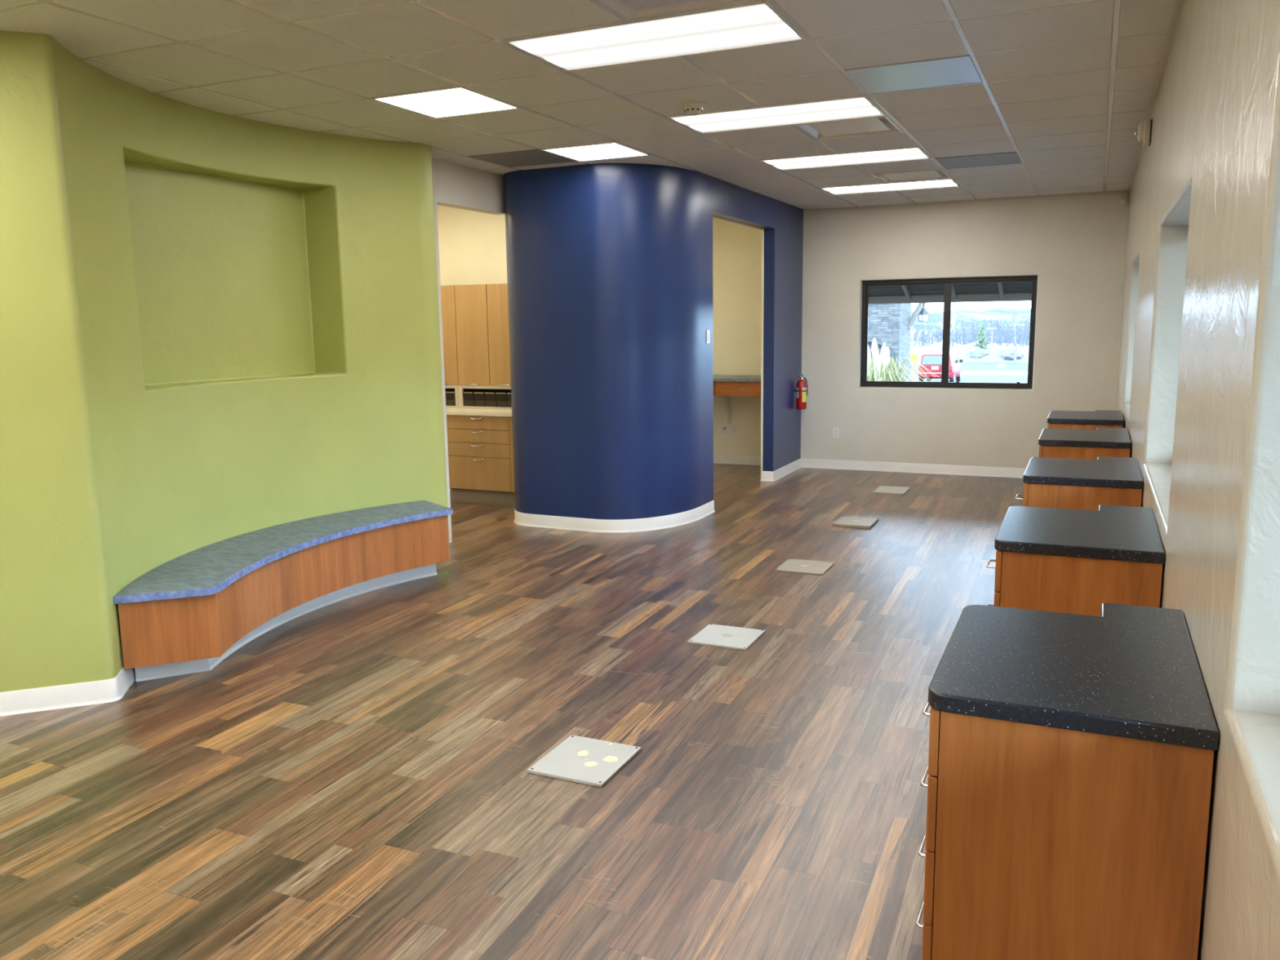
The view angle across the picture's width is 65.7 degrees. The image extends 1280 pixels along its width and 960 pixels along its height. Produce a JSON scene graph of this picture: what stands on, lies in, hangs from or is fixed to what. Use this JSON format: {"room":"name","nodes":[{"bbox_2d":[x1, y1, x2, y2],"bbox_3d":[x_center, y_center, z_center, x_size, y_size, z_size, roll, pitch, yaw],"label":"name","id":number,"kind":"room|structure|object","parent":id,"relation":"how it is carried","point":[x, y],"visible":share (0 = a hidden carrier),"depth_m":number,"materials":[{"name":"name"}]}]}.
{"room":"dental clinic","nodes":[
{"label":"dental clinic","id":0,"kind":"room"},
{"bbox_2d":[0,30,449,692],"bbox_3d":[-2.912,-0.510,4.904,1.444,2.926,5.676,7,12,42],"label":"wall","id":1,"kind":"structure","parent":0,"point":[215,326],"depth_m":5.51,"materials":[{"name":"green paint"}]},
{"bbox_2d":[0,666,135,715],"bbox_3d":[-3.804,1.064,4.068,3.108,0.104,0.311,-5,10,-25],"label":"baseboard","id":2,"kind":"structure","parent":1,"relation":"attached to","point":[68,695],"depth_m":4.49,"materials":[{"name":"plastic"}]},
{"bbox_2d":[431,158,505,543],"bbox_3d":[-1.371,-1.044,7.973,0.110,2.976,1.100,3,10,24],"label":"wall","id":3,"kind":"structure","parent":0,"point":[455,185],"depth_m":7.67,"materials":[{"name":"beige paint"}]},
{"bbox_2d":[436,204,506,491],"bbox_3d":[-2.012,-1.361,10.030,3.160,2.976,0.100,3,10,24],"label":"wall","id":4,"kind":"structure","parent":0,"point":[472,244],"depth_m":9.66,"materials":[{"name":"beige paint"}]},
{"bbox_2d":[440,283,511,386],"bbox_3d":[-1.431,-1.383,9.502,1.350,0.959,0.352,3,10,24],"label":"upper cabinet","id":5,"kind":"object","parent":4,"relation":"attached to","point":[476,332],"visible":0.53,"depth_m":9.39,"materials":[{"name":"brown wood"}]},
{"bbox_2d":[0,463,1024,959],"bbox_3d":[-1.596,0.942,5.351,8.400,0.120,14.815,3,10,24],"label":"floor","id":6,"kind":"structure","parent":0,"point":[352,781],"depth_m":3.88,"materials":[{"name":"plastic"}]},
{"bbox_2d":[113,500,453,681],"bbox_3d":[-2.005,0.571,5.865,0.825,0.465,2.624,3,10,24],"label":"bench","id":7,"kind":"object","parent":6,"relation":"on","point":[187,614],"visible":1,"depth_m":5.49,"materials":[{"name":"blue laminate"}]},
{"bbox_2d":[446,414,515,506],"bbox_3d":[-1.322,-0.213,9.508,0.915,0.852,0.597,3,10,24],"label":"base cabinet","id":8,"kind":"object","parent":6,"relation":"on","point":[481,451],"visible":0.58,"depth_m":9.30,"materials":[{"name":"brown wood"}]},
{"bbox_2d":[445,408,511,417],"bbox_3d":[-1.483,-0.664,9.515,1.420,0.042,0.585,3,10,24],"label":"countertop","id":9,"kind":"structure","parent":8,"relation":"on","point":[451,411],"depth_m":9.25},
{"bbox_2d":[444,386,465,408],"bbox_3d":[-1.925,-0.818,9.711,0.437,0.212,0.142,3,10,24],"label":"organizer","id":10,"kind":"object","parent":9,"relation":"on","point":[451,392],"visible":0.42,"depth_m":9.60,"materials":[{"name":"beige wood"}]},
{"bbox_2d":[457,386,511,409],"bbox_3d":[-1.405,-0.788,9.477,0.700,0.212,0.142,3,10,24],"label":"organizer","id":11,"kind":"object","parent":9,"relation":"on","point":[473,397],"visible":0.62,"depth_m":9.46,"materials":[{"name":"beige wood"}]},
{"bbox_2d":[527,734,640,787],"bbox_3d":[-0.212,1.090,3.866,0.318,0.016,0.352,3,10,24],"label":"floor plate","id":12,"kind":"object","parent":6,"relation":"on","point":[579,759],"visible":1,"depth_m":3.84,"materials":[{"name":"white metal"}]},
{"bbox_2d":[577,750,589,755],"bbox_3d":[-0.222,1.077,3.909,0.047,0.003,0.054,-1,9,0],"label":"spot","id":13,"kind":"object","parent":12,"relation":"on","point":[580,753],"depth_m":3.91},
{"bbox_2d":[584,761,597,766],"bbox_3d":[-0.188,1.091,3.813,0.056,0.003,0.042,-4,10,-22],"label":"spot","id":14,"kind":"object","parent":12,"relation":"on","point":[586,763],"depth_m":3.81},
{"bbox_2d":[603,755,617,762],"bbox_3d":[-0.114,1.085,3.850,0.062,0.003,0.063,3,10,24],"label":"spot","id":15,"kind":"object","parent":12,"relation":"on","point":[606,758],"depth_m":3.85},
{"bbox_2d":[688,623,764,650],"bbox_3d":[0.471,0.845,5.354,0.326,0.013,0.333,3,10,24],"label":"floor plate","id":16,"kind":"object","parent":6,"relation":"on","point":[713,635],"visible":1,"depth_m":5.33,"materials":[{"name":"white metal"}]},
{"bbox_2d":[774,558,834,575],"bbox_3d":[1.140,0.599,6.847,0.330,0.013,0.347,3,10,24],"label":"floor plate","id":17,"kind":"object","parent":6,"relation":"on","point":[792,566],"visible":1,"depth_m":6.82,"materials":[{"name":"beige metal"}]},
{"bbox_2d":[832,515,878,528],"bbox_3d":[1.809,0.353,8.309,0.310,0.023,0.360,3,10,24],"label":"floor plate","id":18,"kind":"object","parent":6,"relation":"on","point":[844,521],"visible":1,"depth_m":8.25,"materials":[{"name":"beige metal"}]},
{"bbox_2d":[872,485,911,494],"bbox_3d":[2.510,0.100,9.870,0.298,0.013,0.400,3,10,24],"label":"floor plate","id":19,"kind":"object","parent":6,"relation":"on","point":[882,489],"visible":1,"depth_m":9.83,"materials":[{"name":"beige metal"}]},
{"bbox_2d":[915,602,1218,959],"bbox_3d":[0.991,0.844,2.405,0.576,0.924,0.855,3,10,24],"label":"drawer pedestal","id":20,"kind":"object","parent":6,"relation":"on","point":[1069,769],"visible":1,"depth_m":2.02,"materials":[{"name":"brown wood"}]},
{"bbox_2d":[928,602,1218,750],"bbox_3d":[1.006,0.408,2.326,0.528,0.038,0.855,3,10,24],"label":"countertop","id":21,"kind":"structure","parent":20,"relation":"on","point":[1126,671],"depth_m":2.14,"materials":[{"name":"black stone"}]},
{"bbox_2d":[986,504,1164,616],"bbox_3d":[1.627,0.615,3.794,0.576,0.924,0.855,3,10,24],"label":"drawer pedestal","id":22,"kind":"object","parent":6,"relation":"on","point":[1068,561],"visible":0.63,"depth_m":3.40,"materials":[{"name":"brown wood"}]},
{"bbox_2d":[994,504,1164,564],"bbox_3d":[1.643,0.178,3.715,0.528,0.038,0.855,3,10,24],"label":"countertop","id":23,"kind":"structure","parent":22,"relation":"on","point":[1112,532],"depth_m":3.52,"materials":[{"name":"black stone"}]},
{"bbox_2d":[1015,456,1143,511],"bbox_3d":[2.267,0.384,5.191,0.576,0.924,0.855,3,10,24],"label":"drawer pedestal","id":24,"kind":"object","parent":6,"relation":"on","point":[1049,482],"visible":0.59,"depth_m":4.80,"materials":[{"name":"brown wood"}]},
{"bbox_2d":[1022,456,1143,488],"bbox_3d":[2.283,-0.052,5.112,0.528,0.038,0.855,3,10,24],"label":"countertop","id":25,"kind":"structure","parent":24,"relation":"on","point":[1104,471],"depth_m":4.90,"materials":[{"name":"black stone"}]},
{"bbox_2d":[1032,427,1131,459],"bbox_3d":[2.912,0.150,6.607,0.576,0.924,0.855,3,10,24],"label":"drawer pedestal","id":26,"kind":"object","parent":6,"relation":"on","point":[1064,443],"visible":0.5,"depth_m":6.21,"materials":[{"name":"black stone"}]},
{"bbox_2d":[1038,427,1131,448],"bbox_3d":[2.927,-0.286,6.528,0.528,0.038,0.855,3,10,24],"label":"countertop","id":27,"kind":"structure","parent":26,"relation":"on","point":[1106,437],"depth_m":6.29,"materials":[{"name":"black stone"}]},
{"bbox_2d":[1046,409,1124,429],"bbox_3d":[3.497,-0.063,7.900,0.576,0.924,0.855,3,10,24],"label":"drawer pedestal","id":28,"kind":"object","parent":6,"relation":"on","point":[1073,420],"visible":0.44,"depth_m":7.52,"materials":[{"name":"black stone"}]},
{"bbox_2d":[0,0,1176,209],"bbox_3d":[-1.904,-1.986,4.858,8.141,0.015,14.548,3,10,24],"label":"ceiling","id":29,"kind":"structure","parent":0,"point":[407,27],"depth_m":4.95,"materials":[{"name":"tile"}]},
{"bbox_2d":[371,85,520,118],"bbox_3d":[-1.068,-2.097,5.505,0.586,0.016,0.586,3,10,24],"label":"recessed light","id":30,"kind":"object","parent":29,"relation":"in","point":[460,100],"visible":0.95,"depth_m":5.49,"materials":[{"name":"plastic"}]},
{"bbox_2d":[467,149,577,167],"bbox_3d":[-0.867,-2.401,7.398,0.594,0.014,0.594,3,10,24],"label":"ceiling panel","id":31,"kind":"object","parent":29,"relation":"attached to","point":[534,157],"visible":0.9,"depth_m":7.37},
{"bbox_2d":[0,0,1168,209],"bbox_3d":[-1.861,-2.006,4.959,8.182,0.017,14.365,3,10,24],"label":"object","id":32,"kind":"structure","parent":29,"relation":"attached to","point":[947,3],"depth_m":4.91,"materials":[{"name":"metal"}]},
{"bbox_2d":[541,142,649,161],"bbox_3d":[-0.312,-2.368,7.148,0.586,0.016,0.586,3,10,24],"label":"recessed light","id":33,"kind":"object","parent":29,"relation":"in","point":[609,150],"visible":0.98,"depth_m":7.14,"materials":[{"name":"plastic"}]},
{"bbox_2d":[502,0,806,71],"bbox_3d":[0.067,-1.927,4.332,1.195,0.016,0.586,3,10,24],"label":"recessed light","id":34,"kind":"object","parent":29,"relation":"in","point":[755,24],"visible":0.98,"depth_m":4.30,"materials":[{"name":"plastic"}]},
{"bbox_2d":[594,0,761,21],"bbox_3d":[0.092,-1.842,3.655,0.586,0.058,0.586,3,10,24],"label":"ceiling vent","id":35,"kind":"object","parent":29,"relation":"in","point":[628,10],"visible":1,"depth_m":3.89,"materials":[{"name":"metal"}]},
{"bbox_2d":[680,100,706,115],"bbox_3d":[0.302,-2.098,5.604,0.150,0.060,0.150,3,10,24],"label":"smoke detector","id":36,"kind":"object","parent":29,"relation":"attached to","point":[691,108],"visible":1,"depth_m":5.56,"materials":[{"name":"beige plastic"}]},
{"bbox_2d":[666,95,885,133],"bbox_3d":[0.823,-2.198,5.974,1.195,0.016,0.586,3,10,24],"label":"recessed light","id":37,"kind":"object","parent":29,"relation":"in","point":[860,106],"visible":0.98,"depth_m":5.96,"materials":[{"name":"plastic"}]},
{"bbox_2d":[759,146,931,170],"bbox_3d":[1.579,-2.470,7.617,1.195,0.016,0.586,3,10,24],"label":"recessed light","id":38,"kind":"object","parent":29,"relation":"in","point":[907,153],"visible":1,"depth_m":7.61,"materials":[{"name":"plastic"}]},
{"bbox_2d":[793,115,903,140],"bbox_3d":[1.353,-2.295,6.394,0.586,0.058,0.586,3,10,24],"label":"ceiling vent","id":39,"kind":"object","parent":29,"relation":"in","point":[881,125],"visible":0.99,"depth_m":6.43,"materials":[{"name":"metal"}]},
{"bbox_2d":[819,177,960,195],"bbox_3d":[2.336,-2.741,9.260,1.195,0.016,0.586,3,10,24],"label":"recessed light","id":40,"kind":"object","parent":29,"relation":"in","point":[944,183],"visible":0.92,"depth_m":9.26,"materials":[{"name":"plastic"}]},
{"bbox_2d":[871,168,951,182],"bbox_3d":[2.361,-2.656,8.584,0.586,0.058,0.586,3,10,24],"label":"ceiling vent","id":41,"kind":"object","parent":29,"relation":"in","point":[938,174],"visible":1,"depth_m":8.64,"materials":[{"name":"metal"}]},
{"bbox_2d":[844,54,982,94],"bbox_3d":[1.404,-2.061,5.051,0.594,0.014,0.594,3,10,24],"label":"ceiling vent","id":42,"kind":"object","parent":29,"relation":"attached to","point":[957,70],"visible":0.94,"depth_m":5.03,"materials":[{"name":"metal"}]},
{"bbox_2d":[934,151,1022,168],"bbox_3d":[2.664,-2.513,7.790,0.594,0.014,0.594,3,10,24],"label":"ceiling panel","id":43,"kind":"object","parent":29,"relation":"attached to","point":[1011,157],"visible":0.99,"depth_m":7.77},
{"bbox_2d":[1103,4,1120,178],"bbox_3d":[-1.649,-2.082,4.848,8.400,0.040,14.765,3,10,24],"label":"trim","id":44,"kind":"structure","parent":29,"relation":"attached to","point":[1120,4],"depth_m":5.48,"materials":[{"name":"metal"}]},
{"bbox_2d":[503,163,803,519],"bbox_3d":[0.321,-1.357,9.791,1.505,2.976,4.072,3,10,24],"label":"wall","id":45,"kind":"structure","parent":0,"point":[610,265],"depth_m":8.06,"materials":[{"name":"blue paint"}]},
{"bbox_2d":[513,500,715,532],"bbox_3d":[-0.188,0.316,8.459,1.796,0.104,0.782,-2,9,-4],"label":"baseboard","id":46,"kind":"structure","parent":45,"relation":"attached to","point":[692,515],"depth_m":8.23,"materials":[{"name":"plastic"}]},
{"bbox_2d":[706,329,710,343],"bbox_3d":[0.590,-1.238,8.557,0.010,0.116,0.072,3,10,24],"label":"light switch","id":47,"kind":"object","parent":45,"relation":"attached to","point":[708,341],"visible":1,"depth_m":8.54,"materials":[{"name":"white plastic"}]},
{"bbox_2d":[794,373,808,409],"bbox_3d":[1.802,-0.994,11.124,0.134,0.400,0.192,3,10,24],"label":"fire extinguisher","id":48,"kind":"object","parent":45,"relation":"attached to","point":[802,390],"visible":1,"depth_m":11.10,"materials":[{"name":"red metal"}]},
{"bbox_2d":[712,215,764,479],"bbox_3d":[1.130,-1.409,10.050,0.020,2.976,2.920,3,10,24],"label":"door frame","id":49,"kind":"structure","parent":0,"point":[713,216],"depth_m":10.36,"materials":[{"name":"beige paint"}]},
{"bbox_2d":[760,457,801,481],"bbox_3d":[1.585,-0.122,11.062,0.152,0.104,1.106,3,10,24],"label":"baseboard","id":50,"kind":"structure","parent":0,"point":[771,476],"depth_m":10.80,"materials":[{"name":"plastic"}]},
{"bbox_2d":[712,190,1129,468],"bbox_3d":[1.460,-1.660,11.602,8.160,2.976,0.226,3,10,24],"label":"wall","id":51,"kind":"structure","parent":0,"point":[1075,244],"depth_m":10.72,"materials":[{"name":"beige paint"}]},
{"bbox_2d":[721,423,727,433],"bbox_3d":[1.011,-0.615,11.849,0.074,0.116,0.011,3,10,24],"label":"wall outlet","id":52,"kind":"object","parent":51,"relation":"attached to","point":[724,426],"visible":1,"depth_m":11.85,"materials":[{"name":"white plastic"}]},
{"bbox_2d":[732,423,737,433],"bbox_3d":[1.128,-0.609,11.797,0.074,0.116,0.009,3,10,24],"label":"wall outlet","id":53,"kind":"object","parent":51,"relation":"attached to","point":[735,426],"visible":1,"depth_m":11.79,"materials":[{"name":"white plastic"}]},
{"bbox_2d":[713,374,760,423],"bbox_3d":[0.258,-0.947,11.763,2.915,0.571,0.688,3,10,24],"label":"desk","id":54,"kind":"object","parent":51,"relation":"attached to","point":[726,386],"visible":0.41,"depth_m":11.05,"materials":[{"name":"laminate"}]},
{"bbox_2d":[713,454,760,465],"bbox_3d":[0.364,-0.285,12.197,3.020,0.104,0.017,3,10,24],"label":"baseboard","id":55,"kind":"structure","parent":51,"relation":"attached to","point":[717,459],"depth_m":11.84,"materials":[{"name":"plastic"}]},
{"bbox_2d":[832,427,839,437],"bbox_3d":[2.237,-0.539,11.305,0.074,0.116,0.009,3,10,24],"label":"wall outlet","id":56,"kind":"object","parent":51,"relation":"attached to","point":[835,430],"visible":1,"depth_m":11.30,"materials":[{"name":"white plastic"}]},
{"bbox_2d":[800,457,1026,478],"bbox_3d":[3.356,-0.114,10.855,3.276,0.104,0.017,3,10,24],"label":"baseboard","id":57,"kind":"structure","parent":51,"relation":"attached to","point":[1004,472],"depth_m":10.99,"materials":[{"name":"plastic"}]},
{"bbox_2d":[860,275,1037,388],"bbox_3d":[3.327,-1.594,10.782,1.817,1.175,0.074,3,10,24],"label":"window","id":58,"kind":"structure","parent":51,"relation":"in","point":[948,282],"depth_m":10.76,"materials":[{"name":"brown metal"}]},
{"bbox_2d":[1119,193,1127,205],"bbox_3d":[4.757,-2.762,9.753,0.064,0.110,0.049,3,10,24],"label":"sensor","id":59,"kind":"object","parent":51,"relation":"attached to","point":[1123,197],"visible":1,"depth_m":9.73,"materials":[{"name":"beige plastic"}]},
{"bbox_2d":[868,281,1031,304],"bbox_3d":[-0.223,-1.588,5.156,11.204,1.120,17.550,3,10,24],"label":"porch roof","id":60,"kind":"structure","parent":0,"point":[1020,291],"depth_m":12.65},
{"bbox_2d":[1115,0,1279,959],"bbox_3d":[2.062,-0.393,3.559,0.301,2.976,14.615,3,10,24],"label":"wall","id":61,"kind":"structure","parent":0,"point":[1198,393],"depth_m":2.04,"materials":[{"name":"beige paint"}]},
{"bbox_2d":[1134,119,1152,146],"bbox_3d":[3.009,-2.075,5.931,0.088,0.136,0.124,3,10,24],"label":"fire alarm","id":62,"kind":"object","parent":61,"relation":"attached to","point":[1144,132],"visible":1,"depth_m":5.88,"materials":[{"name":"beige plastic"}]},
{"bbox_2d":[1127,0,1182,190],"bbox_3d":[1.841,-1.788,3.285,0.036,0.016,14.355,3,10,24],"label":"trim","id":63,"kind":"structure","parent":61,"relation":"attached to","point":[1179,2],"depth_m":4.93,"materials":[{"name":"beige plastic"}]},
{"label":"outside","id":64,"kind":"structure","parent":0,"visible":0},
{"bbox_2d":[909,340,1029,362],"bbox_3d":[33.269,-13.368,103.272,94.400,2.489,43.969,3,10,24],"label":"bank","id":65,"kind":"object","parent":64,"point":[960,350],"visible":0.07,"depth_m":86.10,"materials":[{"name":"white snow"}]},
{"bbox_2d":[910,313,1030,346],"bbox_3d":[34.204,-15.970,106.291,23.528,3.873,31.878,3,10,24],"label":"thicket","id":66,"kind":"object","parent":65,"relation":"on","point":[996,333],"visible":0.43,"depth_m":99.56,"materials":[{"name":"plant"}]},
{"bbox_2d":[965,348,992,358],"bbox_3d":[29.074,-10.761,85.069,2.785,1.027,2.882,3,10,24],"label":"shrub","id":67,"kind":"object","parent":65,"relation":"on","point":[977,353],"visible":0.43,"depth_m":84.25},
{"bbox_2d":[973,322,989,349],"bbox_3d":[30.175,-12.480,87.626,1.534,2.922,1.598,3,10,24],"label":"evergreen tree","id":68,"kind":"object","parent":65,"relation":"on","point":[982,342],"visible":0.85,"depth_m":87.39,"materials":[{"name":"green plant"}]},
{"bbox_2d":[998,349,1023,359],"bbox_3d":[31.166,-10.548,83.578,2.559,0.986,2.666,3,10,24],"label":"shrub","id":69,"kind":"object","parent":65,"relation":"on","point":[1007,354],"visible":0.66,"depth_m":82.72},
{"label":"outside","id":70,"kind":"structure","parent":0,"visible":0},
{"bbox_2d":[909,362,1028,382],"bbox_3d":[11.484,-5.177,49.175,100.000,1.830,76.615,3,10,24],"label":"ground","id":71,"kind":"structure","parent":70,"point":[981,366],"depth_m":67.11,"materials":[{"name":"white snow"}]},
{"bbox_2d":[867,302,925,381],"bbox_3d":[4.013,-3.436,22.835,5.003,4.900,1.535,3,10,24],"label":"stone pillar","id":72,"kind":"structure","parent":71,"relation":"on","point":[890,324],"depth_m":21.55,"materials":[{"name":"grey stone"}]},
{"bbox_2d":[917,302,929,321],"bbox_3d":[6.079,-3.708,21.746,0.552,0.477,0.262,3,10,24],"label":"lantern","id":73,"kind":"object","parent":72,"relation":"attached to","point":[922,317],"visible":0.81,"depth_m":21.66,"materials":[{"name":"clear glass"}]},
{"bbox_2d":[866,337,939,382],"bbox_3d":[3.966,-1.441,16.436,1.903,1.804,1.876,3,10,24],"label":"pampas grass","id":74,"kind":"object","parent":71,"relation":"on","point":[881,370],"depth_m":16.17,"materials":[{"name":"beige plant"}]},
{"bbox_2d":[910,326,915,364],"bbox_3d":[20.953,-10.739,78.283,1.655,3.354,1.898,3,10,24],"label":"bare tree","id":75,"kind":"object","parent":71,"relation":"on","point":[912,326],"visible":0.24,"depth_m":77.80,"materials":[{"name":"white plant"}]},
{"bbox_2d":[910,353,918,381],"bbox_3d":[10.720,-3.970,38.937,0.340,1.970,0.060,3,10,24],"label":"marker","id":76,"kind":"object","parent":71,"relation":"on","point":[914,357],"visible":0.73,"depth_m":38.80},
{"bbox_2d":[917,351,963,382],"bbox_3d":[16.666,-6.285,54.923,2.160,1.777,4.515,3,10,24],"label":"car","id":77,"kind":"object","parent":71,"relation":"on","point":[931,361],"visible":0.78,"depth_m":53.17,"materials":[{"name":"red metal"}]},
{"bbox_2d":[936,312,958,351],"bbox_3d":[25.622,-11.991,82.777,1.963,4.348,2.313,3,10,24],"label":"bare tree","id":78,"kind":"object","parent":71,"relation":"on","point":[954,317],"visible":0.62,"depth_m":82.62,"materials":[{"name":"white plant"}]},
{"bbox_2d":[986,328,996,363],"bbox_3d":[28.603,-10.962,80.757,0.720,2.820,0.300,3,10,24],"label":"light pole","id":79,"kind":"object","parent":71,"relation":"on","point":[987,328],"visible":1,"depth_m":80.68,"materials":[{"name":"white metal"}]},
{"bbox_2d":[960,370,1027,375],"bbox_3d":[29.118,-6.643,62.031,18.600,0.026,5.500,3,10,24],"label":"band","id":80,"kind":"object","parent":71,"relation":"on","point":[963,372],"visible":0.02,"depth_m":64.55,"materials":[{"name":"white paint"}]},
{"bbox_2d":[996,363,1005,367],"bbox_3d":[27.675,-8.776,75.979,0.900,0.038,8.000,3,10,24],"label":"parking marking","id":81,"kind":"object","parent":71,"relation":"on","point":[1000,365],"visible":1,"depth_m":76.35,"materials":[{"name":"white paint"}]},
{"bbox_2d":[990,310,1019,364],"bbox_3d":[28.836,-11.307,78.373,2.106,4.271,2.547,3,10,24],"label":"bare tree","id":82,"kind":"object","parent":71,"relation":"on","point":[1014,315],"visible":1,"depth_m":77.91,"materials":[{"name":"grey plant"}]},
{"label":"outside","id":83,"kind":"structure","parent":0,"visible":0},
{"bbox_2d":[911,306,1031,344],"bbox_3d":[57.773,-21.953,131.192,296.209,21.318,550.000,3,10,24],"label":"hillside","id":84,"kind":"structure","parent":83,"point":[964,314],"depth_m":303.10,"materials":[{"name":"white snow"}]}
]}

